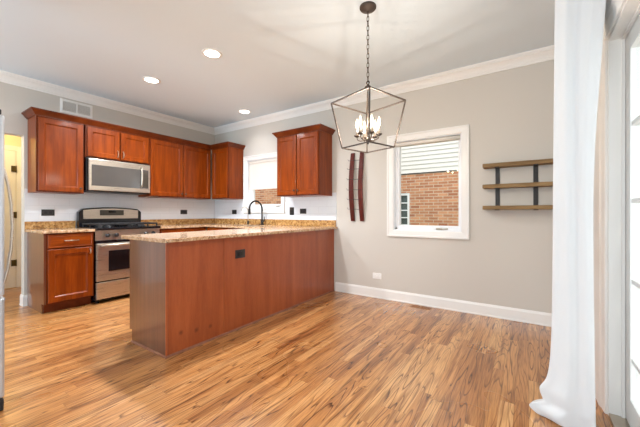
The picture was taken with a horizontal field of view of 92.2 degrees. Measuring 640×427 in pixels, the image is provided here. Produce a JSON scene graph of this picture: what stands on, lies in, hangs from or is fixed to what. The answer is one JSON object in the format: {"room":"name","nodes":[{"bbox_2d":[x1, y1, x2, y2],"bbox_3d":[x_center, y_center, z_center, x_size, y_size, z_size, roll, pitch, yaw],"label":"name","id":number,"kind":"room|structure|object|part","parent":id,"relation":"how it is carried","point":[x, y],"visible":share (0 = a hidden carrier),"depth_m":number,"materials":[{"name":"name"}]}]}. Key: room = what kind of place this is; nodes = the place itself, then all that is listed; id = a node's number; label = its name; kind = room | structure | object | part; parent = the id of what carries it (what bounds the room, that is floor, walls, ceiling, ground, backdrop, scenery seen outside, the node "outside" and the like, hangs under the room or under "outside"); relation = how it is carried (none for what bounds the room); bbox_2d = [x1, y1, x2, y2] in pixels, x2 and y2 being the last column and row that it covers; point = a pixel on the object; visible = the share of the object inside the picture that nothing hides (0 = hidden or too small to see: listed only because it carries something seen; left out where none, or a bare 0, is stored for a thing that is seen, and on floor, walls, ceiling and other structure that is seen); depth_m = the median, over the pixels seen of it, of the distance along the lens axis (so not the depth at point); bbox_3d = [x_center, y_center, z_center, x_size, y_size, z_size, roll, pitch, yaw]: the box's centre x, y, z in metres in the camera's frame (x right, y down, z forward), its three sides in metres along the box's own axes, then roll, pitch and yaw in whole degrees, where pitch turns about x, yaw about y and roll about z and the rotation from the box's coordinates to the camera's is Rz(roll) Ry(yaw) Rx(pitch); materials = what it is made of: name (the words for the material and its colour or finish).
{"room":"kitchen","nodes":[
{"label":"kitchen","id":0,"kind":"room"},
{"bbox_2d":[4,134,20,288],"bbox_3d":[-4.889,-0.248,4.153,0.120,2.711,3.100,0,0,34],"label":"wall","id":1,"kind":"structure","parent":0,"point":[11,140],"depth_m":4.55,"materials":[{"name":"paint"}]},
{"bbox_2d":[4,145,20,288],"bbox_3d":[-4.740,0.058,4.233,0.036,2.099,0.960,0,0,34],"label":"door","id":2,"kind":"structure","parent":1,"relation":"in","point":[12,159],"depth_m":4.55,"materials":[{"name":"white paint"}]},
{"bbox_2d":[0,82,214,305],"bbox_3d":[-4.023,-0.248,3.024,0.120,2.712,7.000,0,0,34],"label":"wall","id":3,"kind":"structure","parent":0,"point":[14,100],"depth_m":3.70,"materials":[{"name":"paint"}]},
{"bbox_2d":[19,294,26,306],"bbox_3d":[-3.560,1.044,3.694,0.138,0.128,0.044,0,0,34],"label":"baseboard","id":4,"kind":"structure","parent":3,"relation":"attached to","point":[23,298],"depth_m":3.66,"materials":[{"name":"white paint"}]},
{"bbox_2d":[25,221,75,228],"bbox_3d":[-3.366,0.148,3.857,0.020,0.090,0.492,0,0,34],"label":"backsplash","id":5,"kind":"structure","parent":3,"relation":"attached to","point":[36,224],"depth_m":3.83,"materials":[{"name":"stone"}]},
{"bbox_2d":[28,115,83,193],"bbox_3d":[-3.215,-0.680,3.765,0.372,0.873,0.454,0,0,34],"label":"upper cabinet","id":6,"kind":"object","parent":3,"relation":"attached to","point":[55,146],"visible":1,"depth_m":3.65,"materials":[{"name":"brown wood"}]},
{"bbox_2d":[21,107,244,149],"bbox_3d":[-2.420,-1.151,4.524,0.851,0.068,2.713,0,0,34],"label":"crown molding","id":7,"kind":"structure","parent":6,"relation":"on","point":[30,112],"depth_m":4.17,"materials":[{"name":"brown wood"}]},
{"bbox_2d":[60,98,92,118],"bbox_3d":[-3.227,-1.384,4.085,0.010,0.175,0.354,0,0,34],"label":"air vent","id":8,"kind":"object","parent":3,"relation":"in","point":[66,106],"visible":1,"depth_m":4.08,"materials":[{"name":"white metal"}]},
{"bbox_2d":[84,125,148,164],"bbox_3d":[-2.860,-0.913,4.295,0.382,0.407,0.786,0,0,34],"label":"upper cabinet","id":9,"kind":"object","parent":3,"relation":"attached to","point":[101,143],"visible":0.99,"depth_m":4.16,"materials":[{"name":"brown wood"}]},
{"bbox_3d":[-2.844,-0.910,4.053,0.020,0.373,0.372,0,0,34],"label":"door","id":10,"kind":"part","parent":9,"relation":"part of","materials":[{"name":"brown wood"}]},
{"bbox_3d":[-2.629,-0.910,4.371,0.020,0.373,0.372,0,0,34],"label":"door","id":11,"kind":"part","parent":9,"relation":"part of","materials":[{"name":"brown wood"}]},
{"bbox_2d":[84,157,149,194],"bbox_3d":[-2.838,-0.490,4.274,0.426,0.433,0.786,0,0,34],"label":"microwave","id":12,"kind":"object","parent":3,"relation":"attached to","point":[105,176],"visible":0.98,"depth_m":4.13,"materials":[{"name":"silver metal"}]},
{"bbox_3d":[-2.539,-0.509,4.383,0.052,0.302,0.022,0,0,34],"label":"handle","id":13,"kind":"part","parent":12,"relation":"part of","materials":[{"name":"silver metal"}]},
{"bbox_2d":[138,137,210,199],"bbox_3d":[-2.337,-0.680,5.064,0.372,0.873,1.066,0,0,34],"label":"upper cabinet","id":14,"kind":"object","parent":3,"relation":"attached to","point":[177,170],"visible":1,"depth_m":4.92,"materials":[{"name":"brown wood"}]},
{"bbox_3d":[-2.363,-0.677,4.765,0.020,0.839,0.512,0,0,34],"label":"door","id":15,"kind":"part","parent":14,"relation":"part of","materials":[{"name":"brown wood"}]},
{"bbox_3d":[-2.069,-0.677,5.199,0.020,0.839,0.512,0,0,34],"label":"door","id":16,"kind":"part","parent":14,"relation":"part of","materials":[{"name":"brown wood"}]},
{"bbox_2d":[0,45,553,134],"bbox_3d":[-1.737,-1.548,1.540,5.329,0.112,6.900,0,0,34],"label":"trim","id":17,"kind":"structure","parent":3,"relation":"attached to","point":[543,54],"depth_m":3.91,"materials":[{"name":"white paint"}]},
{"bbox_2d":[0,0,554,127],"bbox_3d":[-2.946,-1.664,2.296,8.480,0.120,7.300,0,0,34],"label":"ceiling","id":18,"kind":"structure","parent":0,"point":[278,55],"depth_m":2.93,"materials":[{"name":"paint"}]},
{"bbox_2d":[142,76,160,83],"bbox_3d":[-2.032,-1.600,3.713,0.200,0.008,0.200,0,0,34],"label":"recessed light","id":19,"kind":"object","parent":18,"relation":"in","point":[148,79],"visible":1,"depth_m":3.71,"materials":[{"name":"white paint"}]},
{"bbox_2d":[201,48,221,58],"bbox_3d":[-1.086,-1.600,3.096,0.200,0.008,0.200,0,0,34],"label":"recessed light","id":20,"kind":"object","parent":18,"relation":"in","point":[208,52],"visible":1,"depth_m":3.08,"materials":[{"name":"white paint"}]},
{"bbox_2d":[238,109,250,113],"bbox_3d":[-1.193,-1.600,4.865,0.200,0.008,0.200,0,0,34],"label":"recessed light","id":21,"kind":"object","parent":18,"relation":"in","point":[243,111],"visible":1,"depth_m":4.85,"materials":[{"name":"white paint"}]},
{"bbox_2d":[331,1,405,152],"bbox_3d":[0.372,-1.053,2.393,0.414,1.100,0.414,0,0,-38],"label":"lantern pendant","id":22,"kind":"object","parent":18,"relation":"hanging from","point":[367,7],"visible":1,"depth_m":2.38,"materials":[{"name":"brown metal"}]},
{"bbox_3d":[0.372,-0.744,2.393,0.036,0.425,0.036,0,0,34],"label":"stem","id":23,"kind":"part","parent":22,"relation":"part of","materials":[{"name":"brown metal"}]},
{"bbox_3d":[0.372,-1.274,2.393,0.017,0.588,0.017,0,0,-11],"label":"chain","id":24,"kind":"part","parent":22,"relation":"part of","materials":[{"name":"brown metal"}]},
{"bbox_2d":[0,287,612,426],"bbox_3d":[-2.946,1.158,2.296,8.480,0.100,7.300,0,0,34],"label":"floor","id":25,"kind":"structure","parent":0,"point":[333,359],"depth_m":2.15,"materials":[{"name":"brown wood"}]},
{"bbox_2d":[0,109,13,410],"bbox_3d":[-2.280,0.263,1.657,0.756,1.690,0.806,0,0,34],"label":"refrigerator","id":26,"kind":"object","parent":25,"relation":"on","point":[3,174],"visible":1,"depth_m":1.73,"materials":[{"name":"metal"}]},
{"bbox_3d":[-2.106,-0.042,1.916,0.754,1.020,0.070,0,0,34],"label":"door","id":27,"kind":"part","parent":26,"relation":"part of","materials":[{"name":"metal"}]},
{"bbox_3d":[-2.103,0.757,1.920,0.754,0.562,0.080,0,0,34],"label":"freezer drawer","id":28,"kind":"part","parent":26,"relation":"part of","materials":[{"name":"metal"}]},
{"bbox_3d":[-1.843,0.078,1.810,0.015,0.709,0.064,0,0,34],"label":"handle","id":29,"kind":"part","parent":26,"relation":"part of","materials":[{"name":"silver metal"}]},
{"bbox_2d":[27,232,93,313],"bbox_3d":[-3.096,0.666,3.687,0.656,0.883,0.464,0,0,34],"label":"base cabinet","id":30,"kind":"object","parent":25,"relation":"on","point":[60,266],"visible":0.98,"depth_m":3.51,"materials":[{"name":"brown wood"}]},
{"bbox_3d":[-3.244,0.666,3.519,0.601,0.883,0.020,0,0,34],"label":"panel","id":31,"kind":"part","parent":30,"relation":"part of","materials":[{"name":"brown wood"}]},
{"bbox_2d":[24,221,94,233],"bbox_3d":[-3.110,0.164,3.683,0.640,0.121,0.494,0,0,34],"label":"countertop","id":32,"kind":"structure","parent":30,"relation":"on","point":[41,227],"depth_m":3.72,"materials":[{"name":"stone"}]},
{"bbox_3d":[-2.872,0.614,3.547,0.018,0.778,0.444,0,0,34],"label":"frame","id":33,"kind":"part","parent":30,"relation":"part of","materials":[{"name":"brown wood"}]},
{"bbox_3d":[-2.857,0.315,3.535,0.020,0.150,0.416,0,0,34],"label":"drawer","id":34,"kind":"part","parent":30,"relation":"part of","materials":[{"name":"brown wood"}]},
{"bbox_3d":[-2.857,0.698,3.535,0.020,0.585,0.416,0,0,34],"label":"door","id":35,"kind":"part","parent":30,"relation":"part of","materials":[{"name":"brown wood"}]},
{"bbox_2d":[77,207,160,302],"bbox_3d":[-2.707,0.514,4.193,0.692,1.188,0.786,0,0,34],"label":"gas range","id":36,"kind":"object","parent":25,"relation":"on","point":[111,252],"visible":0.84,"depth_m":3.94,"materials":[{"name":"silver metal"}]},
{"bbox_3d":[-2.926,-0.004,4.335,0.004,0.075,0.300,0,0,34],"label":"clock panel","id":37,"kind":"part","parent":36,"relation":"part of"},
{"bbox_3d":[-2.492,0.952,4.047,0.034,0.203,0.778,0,0,34],"label":"storage drawer","id":38,"kind":"part","parent":36,"relation":"part of","materials":[{"name":"silver metal"}]},
{"bbox_3d":[-2.491,0.603,4.047,0.036,0.460,0.778,0,0,34],"label":"oven door","id":39,"kind":"part","parent":36,"relation":"part of","materials":[{"name":"silver metal"}]},
{"bbox_3d":[-2.450,0.398,4.019,0.073,0.036,0.712,0,0,34],"label":"handle","id":40,"kind":"part","parent":36,"relation":"part of","materials":[{"name":"silver metal"}]},
{"bbox_2d":[77,225,160,230],"bbox_3d":[-2.733,0.198,4.210,0.630,0.030,0.782,0,0,34],"label":"cooktop","id":41,"kind":"object","parent":36,"relation":"in","point":[102,227],"depth_m":4.06,"materials":[{"name":"metal"}]},
{"bbox_3d":[-2.525,0.276,4.070,0.050,0.125,0.784,0,0,34],"label":"control panel","id":42,"kind":"part","parent":36,"relation":"part of","materials":[{"name":"silver metal"}]},
{"bbox_2d":[159,227,205,232],"bbox_3d":[-2.303,0.666,4.858,0.660,0.883,0.755,0,0,34],"label":"base cabinet","id":43,"kind":"object","parent":25,"relation":"on","point":[168,230],"visible":0.09,"depth_m":4.65,"materials":[{"name":"brown wood"}]},
{"bbox_3d":[-2.166,0.321,4.544,0.020,0.150,0.356,0,0,34],"label":"drawer","id":44,"kind":"part","parent":43,"relation":"part of","materials":[{"name":"brown wood"}]},
{"bbox_3d":[-1.960,0.321,4.848,0.020,0.150,0.356,0,0,34],"label":"drawer","id":45,"kind":"part","parent":43,"relation":"part of","materials":[{"name":"brown wood"}]},
{"bbox_2d":[207,227,245,230],"bbox_3d":[-1.093,0.666,4.860,1.420,0.883,0.660,0,0,34],"label":"base cabinet","id":46,"kind":"object","parent":25,"relation":"on","point":[208,228],"visible":0.02,"depth_m":4.85,"materials":[{"name":"brown wood"}]},
{"bbox_3d":[-1.641,0.321,4.881,0.455,0.150,0.020,0,0,34],"label":"drawer","id":47,"kind":"part","parent":46,"relation":"part of","materials":[{"name":"brown wood"}]},
{"bbox_3d":[-1.244,0.614,4.636,1.420,0.778,0.018,0,0,34],"label":"frame","id":48,"kind":"part","parent":46,"relation":"part of","materials":[{"name":"brown wood"}]},
{"bbox_2d":[130,229,333,358],"bbox_3d":[-0.746,0.666,3.535,0.638,0.883,2.465,0,0,34],"label":"base cabinet","id":49,"kind":"object","parent":25,"relation":"on","point":[184,296],"visible":0.88,"depth_m":2.71,"materials":[{"name":"brown wood"}]},
{"bbox_3d":[-1.410,0.666,2.519,0.579,0.882,0.015,0,0,34],"label":"panel","id":50,"kind":"part","parent":49,"relation":"part of","materials":[{"name":"brown wood"}]},
{"bbox_3d":[-1.025,0.666,2.584,0.014,0.882,0.522,0,0,34],"label":"panel","id":51,"kind":"part","parent":49,"relation":"part of","materials":[{"name":"brown wood"}]},
{"bbox_2d":[121,218,336,242],"bbox_3d":[-1.581,0.164,4.082,2.727,0.121,2.497,0,0,34],"label":"countertop","id":52,"kind":"structure","parent":49,"relation":"on","point":[271,226],"depth_m":4.12,"materials":[{"name":"stone"}]},
{"bbox_2d":[25,188,336,227],"bbox_3d":[-1.641,-0.042,4.017,2.714,0.500,2.686,0,0,34],"label":"tile","id":53,"kind":"structure","parent":52,"relation":"on","point":[66,206],"depth_m":4.65,"materials":[{"name":"white tile"}]},
{"bbox_2d":[41,209,54,215],"bbox_3d":[-3.388,-0.005,3.836,0.009,0.078,0.128,0,0,34],"label":"outlet","id":54,"kind":"object","parent":53,"relation":"attached to","point":[44,212],"visible":1,"depth_m":3.83,"materials":[{"name":"black plastic"}]},
{"bbox_2d":[290,207,293,214],"bbox_3d":[-0.441,-0.028,4.813,0.085,0.122,0.009,0,0,34],"label":"light switch","id":55,"kind":"object","parent":53,"relation":"attached to","point":[291,208],"visible":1,"depth_m":4.81,"materials":[{"name":"black plastic"}]},
{"bbox_2d":[300,209,305,213],"bbox_3d":[-0.259,-0.027,4.690,0.120,0.078,0.009,0,0,34],"label":"outlet","id":56,"kind":"object","parent":53,"relation":"attached to","point":[302,211],"visible":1,"depth_m":4.69,"materials":[{"name":"black plastic"}]},
{"bbox_2d":[248,200,264,224],"bbox_3d":[-1.033,-0.006,4.962,0.299,0.399,0.097,0,0,-39],"label":"faucet","id":57,"kind":"object","parent":52,"relation":"on","point":[249,209],"visible":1,"depth_m":5.01,"materials":[{"name":"black metal"}]},
{"bbox_3d":[-0.711,1.100,3.505,0.546,0.016,2.454,0,0,34],"label":"moulding","id":58,"kind":"part","parent":49,"relation":"part of","materials":[{"name":"brown wood"}]},
{"bbox_2d":[235,249,244,258],"bbox_3d":[-0.763,0.391,2.950,0.009,0.080,0.120,0,0,34],"label":"outlet","id":59,"kind":"object","parent":49,"relation":"attached to","point":[238,253],"visible":1,"depth_m":2.94,"materials":[{"name":"black plastic"}]},
{"bbox_3d":[-0.342,0.666,3.595,0.014,0.882,1.913,0,0,34],"label":"panel","id":60,"kind":"part","parent":49,"relation":"part of","materials":[{"name":"brown wood"}]},
{"bbox_2d":[409,304,431,309],"bbox_3d":[1.181,1.105,3.616,0.240,0.006,0.088,0,0,34],"label":"floor vent","id":61,"kind":"object","parent":25,"relation":"in","point":[411,305],"visible":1,"depth_m":3.60,"materials":[{"name":"brown wood"}]},
{"bbox_2d":[215,60,553,312],"bbox_3d":[0.249,-0.248,4.452,5.600,2.712,0.150,0,0,34],"label":"wall","id":62,"kind":"structure","parent":0,"point":[505,260],"depth_m":3.40,"materials":[{"name":"paint"}]},
{"bbox_2d":[212,146,242,199],"bbox_3d":[-1.643,-0.680,5.424,0.463,0.873,0.342,0,0,34],"label":"upper cabinet","id":63,"kind":"object","parent":62,"relation":"attached to","point":[227,162],"visible":1,"depth_m":5.29,"materials":[{"name":"brown wood"}]},
{"bbox_3d":[-1.717,-0.677,5.279,0.393,0.839,0.020,0,0,34],"label":"door","id":64,"kind":"part","parent":63,"relation":"part of","materials":[{"name":"brown wood"}]},
{"bbox_3d":[-1.707,-0.680,5.296,0.424,0.873,0.018,0,0,34],"label":"frame","id":65,"kind":"part","parent":63,"relation":"part of","materials":[{"name":"brown wood"}]},
{"bbox_2d":[141,218,335,226],"bbox_3d":[-1.280,0.148,4.546,2.705,0.090,1.390,0,0,34],"label":"backsplash","id":66,"kind":"structure","parent":62,"relation":"attached to","point":[331,223],"depth_m":5.06,"materials":[{"name":"stone"}]},
{"bbox_2d":[243,152,284,212],"bbox_3d":[-0.910,-0.494,5.219,0.940,0.985,0.174,0,0,34],"label":"window","id":67,"kind":"structure","parent":62,"relation":"in","point":[248,195],"depth_m":5.32,"materials":[{"name":"white paint"}]},
{"bbox_2d":[248,158,276,189],"bbox_3d":[-0.930,-0.649,5.189,0.756,0.494,0.038,0,0,34],"label":"roller shade","id":68,"kind":"object","parent":67,"relation":"attached to","point":[262,173],"visible":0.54,"depth_m":5.20,"materials":[{"name":"beige fabric"}]},
{"bbox_3d":[-0.904,-0.494,5.229,0.761,0.806,0.054,0,0,34],"label":"sash","id":69,"kind":"part","parent":67,"relation":"part of","materials":[{"name":"white plastic"}]},
{"bbox_2d":[272,123,334,196],"bbox_3d":[-0.245,-0.712,4.462,0.868,0.937,0.381,0,0,34],"label":"upper cabinet","id":70,"kind":"object","parent":62,"relation":"attached to","point":[304,154],"visible":1,"depth_m":4.30,"materials":[{"name":"brown wood"}]},
{"bbox_3d":[-0.481,-0.677,4.444,0.358,0.839,0.020,0,0,34],"label":"door","id":71,"kind":"part","parent":70,"relation":"part of","materials":[{"name":"brown wood"}]},
{"bbox_3d":[-0.317,-0.680,4.357,0.759,0.873,0.018,0,0,34],"label":"frame","id":72,"kind":"part","parent":70,"relation":"part of","materials":[{"name":"brown wood"}]},
{"bbox_3d":[-0.245,-1.147,4.462,0.868,0.068,0.381,0,0,34],"label":"crown moulding","id":73,"kind":"part","parent":70,"relation":"part of","materials":[{"name":"brown wood"}]},
{"bbox_3d":[-0.174,-0.677,4.237,0.358,0.839,0.020,0,0,34],"label":"door","id":74,"kind":"part","parent":70,"relation":"part of","materials":[{"name":"brown wood"}]},
{"bbox_2d":[347,152,363,220],"bbox_3d":[0.477,-0.353,4.151,0.230,0.927,0.089,0,0,34],"label":"wine rack","id":75,"kind":"object","parent":62,"relation":"attached to","point":[351,179],"visible":0.98,"depth_m":4.13,"materials":[{"name":"brown wood"}]},
{"bbox_2d":[373,273,380,278],"bbox_3d":[0.743,0.823,4.022,0.120,0.075,0.009,0,0,34],"label":"outlet","id":76,"kind":"object","parent":62,"relation":"attached to","point":[375,275],"visible":1,"depth_m":4.02,"materials":[{"name":"white plastic"}]},
{"bbox_2d":[387,124,468,239],"bbox_3d":[1.294,-0.342,3.729,0.952,1.270,0.174,0,0,34],"label":"window","id":77,"kind":"structure","parent":62,"relation":"in","point":[394,227],"depth_m":3.68,"materials":[{"name":"white paint"}]},
{"bbox_2d":[395,134,460,146],"bbox_3d":[1.272,-0.862,3.696,0.773,0.051,0.047,0,0,34],"label":"roller shade","id":78,"kind":"object","parent":77,"relation":"attached to","point":[456,137],"visible":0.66,"depth_m":3.66,"materials":[{"name":"beige fabric"}]},
{"bbox_3d":[1.301,-0.342,3.739,0.773,1.091,0.054,0,0,34],"label":"sash","id":79,"kind":"part","parent":77,"relation":"part of","materials":[{"name":"white plastic"}]},
{"bbox_2d":[335,282,551,326],"bbox_3d":[1.307,1.044,3.635,2.628,0.128,0.018,0,0,34],"label":"baseboard","id":80,"kind":"structure","parent":62,"relation":"attached to","point":[508,313],"depth_m":3.49,"materials":[{"name":"white paint"}]},
{"bbox_2d":[482,158,552,209],"bbox_3d":[2.001,-0.270,3.091,0.643,0.483,0.141,0,0,34],"label":"wall shelf","id":81,"kind":"object","parent":62,"relation":"attached to","point":[535,184],"visible":0.88,"depth_m":3.07,"materials":[{"name":"brown wood"}]},
{"bbox_3d":[0.505,-0.248,-0.036,0.150,2.712,7.000,0,0,34],"label":"wall","id":82,"kind":"structure","parent":0,"visible":0},
{"bbox_2d":[593,0,639,426],"bbox_3d":[1.091,-0.052,0.857,0.180,2.320,2.455,0,0,34],"label":"door","id":83,"kind":"structure","parent":82,"relation":"in","point":[616,203],"depth_m":1.65,"materials":[{"name":"white paint"}]},
{"bbox_3d":[1.028,-0.052,0.899,0.030,2.319,2.455,0,0,34],"label":"casing","id":84,"kind":"part","parent":83,"relation":"part of","materials":[{"name":"white paint"}]},
{"bbox_3d":[0.922,-1.357,0.877,0.181,0.060,2.220,0,0,34],"label":"curtain rod","id":85,"kind":"object","parent":82,"relation":"attached to","visible":0},
{"bbox_2d":[529,0,605,426],"bbox_3d":[1.336,-0.112,1.673,0.332,2.432,0.272,0,0,34],"label":"curtain","id":86,"kind":"object","parent":85,"relation":"hanging from","point":[567,391],"visible":1,"depth_m":1.57,"materials":[{"name":"white fabric"}]},
{"label":"outside","id":87,"kind":"structure","parent":0,"visible":0},
{"bbox_3d":[-0.368,1.668,2.968,18.000,0.120,21.000,0,0,34],"label":"lawn","id":88,"kind":"structure","parent":87,"visible":0},
{"bbox_2d":[255,140,458,225],"bbox_3d":[2.222,-1.262,7.246,10.500,5.736,0.212,0,0,34],"label":"neighboring house","id":89,"kind":"structure","parent":88,"relation":"on","point":[429,172],"depth_m":6.99,"materials":[{"name":"orange brick"}]},
{"bbox_3d":[1.690,0.218,7.561,1.005,1.320,0.005,0,0,34],"label":"pane","id":90,"kind":"part","parent":89,"relation":"part of","materials":[{"name":"grey glass"}]}
]}

